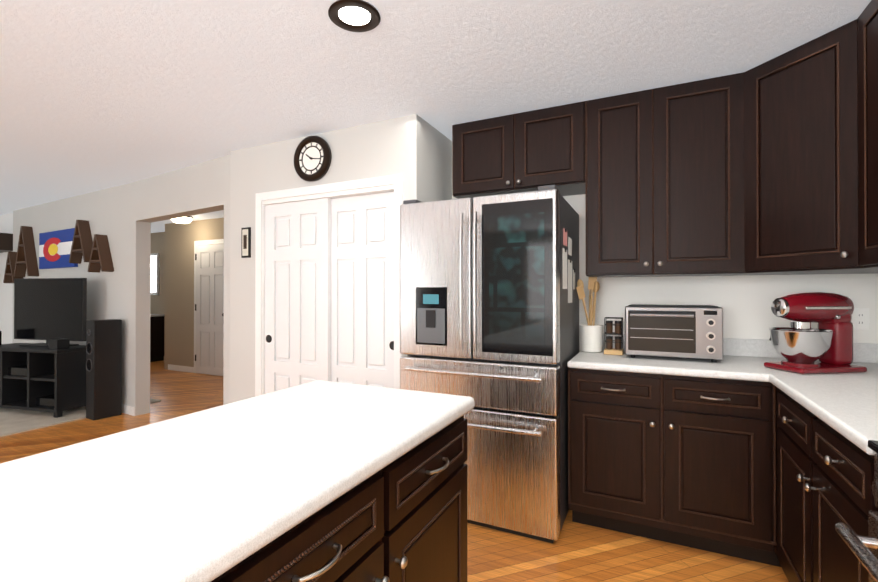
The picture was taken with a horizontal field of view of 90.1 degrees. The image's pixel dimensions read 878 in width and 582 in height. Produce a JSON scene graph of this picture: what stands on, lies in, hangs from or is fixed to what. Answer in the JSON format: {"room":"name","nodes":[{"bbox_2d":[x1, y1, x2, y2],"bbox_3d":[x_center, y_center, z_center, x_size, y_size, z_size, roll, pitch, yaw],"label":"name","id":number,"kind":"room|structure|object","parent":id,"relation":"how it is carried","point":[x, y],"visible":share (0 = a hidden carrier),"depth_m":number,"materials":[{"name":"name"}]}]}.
{"room":"kitchen","nodes":[
{"label":"kitchen","id":0,"kind":"room"},
{"bbox_2d":[0,184,128,404],"bbox_3d":[-5.615,0.086,6.051,5.450,2.440,0.160,0,0,30],"label":"wall","id":1,"kind":"structure","parent":0,"point":[104,212],"depth_m":5.03,"materials":[{"name":"grey paint"}]},
{"bbox_2d":[0,233,12,252],"bbox_3d":[-6.768,-0.461,6.544,1.560,0.700,0.218,0,0,30],"label":"shelf niche","id":2,"kind":"object","parent":1,"relation":"attached to","point":[6,242],"visible":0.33,"depth_m":6.17,"materials":[{"name":"brown wood"}]},
{"bbox_2d":[3,251,23,282],"bbox_3d":[-5.861,-0.324,6.035,0.370,0.432,0.108,0,0,30],"label":"shelf","id":3,"kind":"object","parent":1,"relation":"attached to","point":[9,277],"visible":0.6,"depth_m":6.00,"materials":[{"name":"brown wood"}]},
{"bbox_2d":[14,226,38,276],"bbox_3d":[-5.486,-0.525,5.824,0.490,0.670,0.108,0,0,30],"label":"shelf","id":4,"kind":"object","parent":1,"relation":"attached to","point":[26,257],"visible":0.98,"depth_m":5.79,"materials":[{"name":"brown wood"}]},
{"bbox_2d":[39,228,77,268],"bbox_3d":[-4.738,-0.517,5.441,1.000,0.460,0.039,0,0,30],"label":"art","id":5,"kind":"object","parent":1,"relation":"attached to","point":[54,249],"visible":0.98,"depth_m":5.42,"materials":[{"name":"blue"}]},
{"bbox_2d":[69,220,92,263],"bbox_3d":[-4.103,-0.569,5.042,0.410,0.492,0.108,0,0,30],"label":"shelf","id":6,"kind":"object","parent":1,"relation":"attached to","point":[82,243],"visible":0.9,"depth_m":5.01,"materials":[{"name":"brown wood"}]},
{"bbox_2d":[88,234,113,272],"bbox_3d":[-3.728,-0.415,4.829,0.350,0.412,0.108,0,0,30],"label":"shelf","id":7,"kind":"object","parent":1,"relation":"attached to","point":[100,258],"visible":1,"depth_m":4.80,"materials":[{"name":"brown wood"}]},
{"bbox_2d":[150,232,161,313],"bbox_3d":[-5.727,0.099,8.616,3.300,2.440,0.100,0,0,26],"label":"wall","id":8,"kind":"structure","parent":0,"point":[156,238],"depth_m":8.40,"materials":[{"name":"paint"}]},
{"bbox_2d":[150,253,158,294],"bbox_3d":[-5.710,-0.322,8.538,0.780,0.800,0.029,0,0,26],"label":"window","id":9,"kind":"structure","parent":8,"relation":"in","point":[154,282],"depth_m":8.42,"materials":[{"name":"white"}]},
{"bbox_2d":[129,155,229,415],"bbox_3d":[-2.460,0.077,4.201,1.900,2.440,0.140,0,0,32],"label":"wall","id":10,"kind":"structure","parent":0,"point":[201,188],"depth_m":4.39,"materials":[{"name":"grey paint"}]},
{"bbox_2d":[122,404,134,415],"bbox_3d":[-3.863,1.256,4.902,5.024,0.090,0.166,0,0,32],"label":"baseboard","id":11,"kind":"structure","parent":10,"relation":"attached to","point":[130,410],"depth_m":4.61,"materials":[{"name":"white paint"}]},
{"bbox_2d":[162,218,223,369],"bbox_3d":[-2.632,0.088,6.468,4.340,2.440,0.100,0,0,26],"label":"wall","id":12,"kind":"structure","parent":0,"point":[172,245],"depth_m":7.18,"materials":[{"name":"paint"}]},
{"bbox_2d":[168,239,223,372],"bbox_3d":[-3.802,0.256,6.963,1.580,2.110,0.015,0,0,26],"label":"door frame","id":13,"kind":"structure","parent":12,"relation":"attached to","point":[188,368],"depth_m":7.00,"materials":[{"name":"white paint"}]},
{"bbox_2d":[195,244,223,375],"bbox_3d":[-3.530,0.290,6.782,0.772,2.020,0.098,0,0,26],"label":"hall door","id":14,"kind":"structure","parent":12,"relation":"in","point":[209,304],"depth_m":6.81,"materials":[{"name":"white paint"}]},
{"bbox_2d":[229,114,451,402],"bbox_3d":[-0.786,0.074,3.515,1.740,2.440,0.670,0,0,26],"label":"wall","id":15,"kind":"structure","parent":0,"point":[415,150],"depth_m":3.30,"materials":[{"name":"grey paint"}]},
{"bbox_2d":[241,227,250,257],"bbox_3d":[-1.540,-0.386,3.495,0.090,0.240,0.020,0,0,26],"label":"picture frame","id":16,"kind":"object","parent":15,"relation":"attached to","point":[246,242],"visible":1,"depth_m":3.48,"materials":[{"name":"black"}]},
{"bbox_2d":[294,136,331,181],"bbox_3d":[-0.925,-0.963,3.185,0.332,0.332,0.050,0,0,26],"label":"wall clock","id":17,"kind":"object","parent":15,"relation":"attached to","point":[312,157],"visible":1,"depth_m":3.17,"materials":[{"name":"black plastic"}]},
{"bbox_2d":[255,174,402,396],"bbox_3d":[-0.818,0.262,3.205,1.330,2.060,0.116,0,0,26],"label":"trim","id":18,"kind":"structure","parent":15,"relation":"attached to","point":[377,185],"depth_m":3.20,"materials":[{"name":"white paint"}]},
{"bbox_2d":[265,192,393,393],"bbox_3d":[-0.813,0.304,3.216,1.198,1.960,0.078,0,0,26],"label":"closet doors","id":19,"kind":"structure","parent":15,"relation":"in","point":[329,289],"depth_m":3.19,"materials":[{"name":"white paint"}]},
{"bbox_2d":[0,360,787,581],"bbox_3d":[-3.810,1.321,2.868,11.920,0.060,9.400,0,0,26],"label":"floor","id":20,"kind":"structure","parent":0,"point":[577,552],"depth_m":2.19,"materials":[{"name":"brown wood"}]},
{"bbox_2d":[0,398,160,436],"bbox_3d":[-7.179,1.286,3.208,5.350,0.014,6.900,0,0,26],"label":"carpet floor","id":21,"kind":"structure","parent":20,"relation":"on","point":[14,421],"depth_m":4.41,"materials":[{"name":"beige carpet"}]},
{"bbox_2d":[0,331,85,417],"bbox_3d":[-4.374,0.870,4.758,1.180,0.860,0.400,0,0,15],"label":"media stand","id":22,"kind":"object","parent":21,"relation":"on","point":[51,378],"visible":0.92,"depth_m":4.59,"materials":[{"name":"black wood"}]},
{"bbox_2d":[14,278,86,346],"bbox_3d":[-4.286,0.230,4.820,1.020,0.739,0.220,0,0,15],"label":"flat-screen tv","id":23,"kind":"object","parent":22,"relation":"on","point":[47,309],"visible":0.85,"depth_m":4.79,"materials":[{"name":"black plastic"}]},
{"bbox_2d":[86,319,121,419],"bbox_3d":[-3.469,0.799,4.532,0.186,1.000,0.269,0,0,26],"label":"tower speaker","id":24,"kind":"object","parent":20,"relation":"on","point":[103,368],"visible":1,"depth_m":4.46},
{"bbox_2d":[150,314,164,361],"bbox_3d":[-5.787,0.879,8.256,1.020,0.875,0.590,0,0,26],"label":"bathroom vanity","id":25,"kind":"object","parent":20,"relation":"on","point":[156,337],"visible":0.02,"depth_m":8.19,"materials":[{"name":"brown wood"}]},
{"bbox_2d":[208,408,472,581],"bbox_3d":[-0.821,0.845,0.312,0.702,0.868,2.970,0,0,26],"label":"kitchen island","id":26,"kind":"object","parent":20,"relation":"on","point":[407,522],"depth_m":1.06,"materials":[{"name":"brown wood"}]},
{"bbox_2d":[0,380,474,581],"bbox_3d":[-0.844,0.387,0.326,0.710,0.048,3.030,0,0,26],"label":"island countertop","id":27,"kind":"structure","parent":26,"relation":"on","point":[185,498],"depth_m":0.85,"materials":[{"name":"white stone"}]},
{"bbox_2d":[400,185,578,542],"bbox_3d":[0.333,0.375,2.715,0.925,1.830,0.873,0,0,26],"label":"fridge","id":28,"kind":"object","parent":20,"relation":"on","point":[489,311],"visible":0.83,"depth_m":2.34,"materials":[{"name":"grey metal"}]},
{"bbox_2d":[568,421,683,545],"bbox_3d":[1.070,0.853,2.538,0.529,0.872,0.620,0,0,26],"label":"base cabinet","id":29,"kind":"object","parent":20,"relation":"on","point":[629,481],"depth_m":2.25,"materials":[{"name":"brown wood"}]},
{"bbox_2d":[568,349,877,456],"bbox_3d":[1.305,0.394,1.871,1.526,0.040,1.624,0,0,26],"label":"countertop","id":30,"kind":"structure","parent":29,"relation":"on","point":[729,398],"depth_m":2.07,"materials":[{"name":"white stone"}]},
{"bbox_2d":[576,277,602,352],"bbox_3d":[0.946,0.144,2.744,0.159,0.466,0.235,0,0,26],"label":"utensil crock","id":31,"kind":"object","parent":30,"relation":"on","point":[591,337],"visible":1,"depth_m":2.69,"materials":[{"name":"white ceramic"}]},
{"bbox_2d":[604,317,623,354],"bbox_3d":[1.045,0.268,2.620,0.104,0.217,0.100,0,0,26],"label":"spice rack","id":32,"kind":"object","parent":30,"relation":"on","point":[609,349],"visible":1,"depth_m":2.60,"materials":[{"name":"brown wood"}]},
{"bbox_2d":[625,304,722,362],"bbox_3d":[1.314,0.228,2.481,0.471,0.294,0.379,0,0,26],"label":"toaster oven","id":33,"kind":"object","parent":30,"relation":"on","point":[687,331],"visible":1,"depth_m":2.35,"materials":[{"name":"silver metal"}]},
{"bbox_2d":[764,292,866,373],"bbox_3d":[1.775,0.189,2.076,0.394,0.369,0.354,0,0,26],"label":"stand mixer","id":34,"kind":"object","parent":30,"relation":"on","point":[800,345],"visible":1,"depth_m":2.03,"materials":[{"name":"red metal"}]},
{"bbox_2d":[684,437,751,560],"bbox_3d":[1.417,0.852,2.372,0.536,0.872,0.620,0,0,26],"label":"base cabinet","id":35,"kind":"object","parent":20,"relation":"on","point":[740,450],"depth_m":2.08,"materials":[{"name":"brown wood"}]},
{"bbox_2d":[752,445,815,581],"bbox_3d":[1.633,0.849,1.595,0.697,0.872,0.635,0,0,26],"label":"base cabinet","id":36,"kind":"object","parent":20,"relation":"on","point":[783,480],"depth_m":1.79,"materials":[{"name":"brown wood"}]},
{"bbox_2d":[816,449,877,581],"bbox_3d":[1.475,0.847,1.186,0.629,0.872,0.538,0,0,26],"label":"base cabinet","id":37,"kind":"object","parent":20,"relation":"on","point":[844,494],"depth_m":1.27,"materials":[{"name":"brown wood"}]},
{"bbox_2d":[835,440,877,581],"bbox_3d":[1.152,0.822,0.616,0.718,0.917,0.762,0,0,26],"label":"range","id":38,"kind":"object","parent":20,"relation":"on","point":[858,545],"visible":1,"depth_m":1.02,"materials":[{"name":"black"}]},
{"bbox_2d":[0,0,870,232],"bbox_3d":[-3.810,-1.189,2.880,11.920,0.080,9.400,0,0,26],"label":"ceiling","id":39,"kind":"structure","parent":0,"point":[97,95],"depth_m":2.24,"materials":[{"name":"white paint"}]},
{"bbox_2d":[171,216,192,223],"bbox_3d":[-3.905,-1.076,6.640,0.300,0.110,0.300,0,0,26],"label":"light","id":40,"kind":"object","parent":39,"relation":"attached to","point":[184,220],"visible":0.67,"depth_m":6.57,"materials":[{"name":"white glass"}]},
{"bbox_2d":[328,0,380,31],"bbox_3d":[-0.353,-1.148,1.833,0.216,0.012,0.216,0,0,26],"label":"recessed light","id":41,"kind":"object","parent":39,"relation":"in","point":[356,15],"visible":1,"depth_m":1.82,"materials":[{"name":"black metal"}]},
{"bbox_2d":[452,194,877,351],"bbox_3d":[1.244,0.071,2.858,2.690,2.440,0.100,0,0,26],"label":"wall","id":42,"kind":"structure","parent":0,"point":[744,302],"depth_m":2.58,"materials":[{"name":"paint"}]},
{"bbox_2d":[452,111,527,198],"bbox_3d":[0.386,-0.893,3.027,0.503,0.490,0.344,0,0,26],"label":"upper cabinet","id":43,"kind":"object","parent":42,"relation":"attached to","point":[490,156],"depth_m":2.87,"materials":[{"name":"brown wood"}]},
{"bbox_2d":[528,101,587,195],"bbox_3d":[0.719,-0.894,2.868,0.502,0.490,0.344,0,0,26],"label":"upper cabinet","id":44,"kind":"object","parent":42,"relation":"attached to","point":[557,135],"depth_m":2.68,"materials":[{"name":"brown wood"}]},
{"bbox_2d":[584,92,667,277],"bbox_3d":[1.137,-0.615,2.667,0.429,1.050,0.344,0,0,26],"label":"upper cabinet","id":45,"kind":"object","parent":42,"relation":"attached to","point":[610,190],"depth_m":2.55,"materials":[{"name":"brown wood"}]},
{"bbox_2d":[636,75,727,275],"bbox_3d":[1.448,-0.616,2.494,0.550,1.050,0.385,0,0,26],"label":"upper cabinet","id":46,"kind":"object","parent":42,"relation":"attached to","point":[682,129],"depth_m":2.39,"materials":[{"name":"brown wood"}]},
{"bbox_2d":[602,333,877,360],"bbox_3d":[1.651,0.328,2.595,1.526,0.100,0.021,0,0,26],"label":"backsplash","id":47,"kind":"structure","parent":42,"relation":"attached to","point":[735,347],"depth_m":2.50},
{"bbox_2d":[728,23,877,275],"bbox_3d":[1.849,-0.618,2.108,0.746,1.050,0.735,0,0,26],"label":"upper cabinet","id":48,"kind":"object","parent":42,"relation":"attached to","point":[769,167],"depth_m":2.06,"materials":[{"name":"brown wood"}]},
{"bbox_2d":[851,308,868,329],"bbox_3d":[2.235,0.148,2.323,0.072,0.116,0.008,0,0,26],"label":"electrical outlet plate","id":49,"kind":"object","parent":42,"relation":"attached to","point":[860,318],"visible":0.9,"depth_m":2.32,"materials":[{"name":"white plastic"}]},
{"bbox_2d":[848,0,877,271],"bbox_3d":[1.780,-0.621,1.552,0.390,1.050,0.572,0,0,26],"label":"upper cabinet","id":50,"kind":"object","parent":42,"relation":"attached to","point":[863,31],"depth_m":1.78,"materials":[{"name":"brown wood"}]}
]}

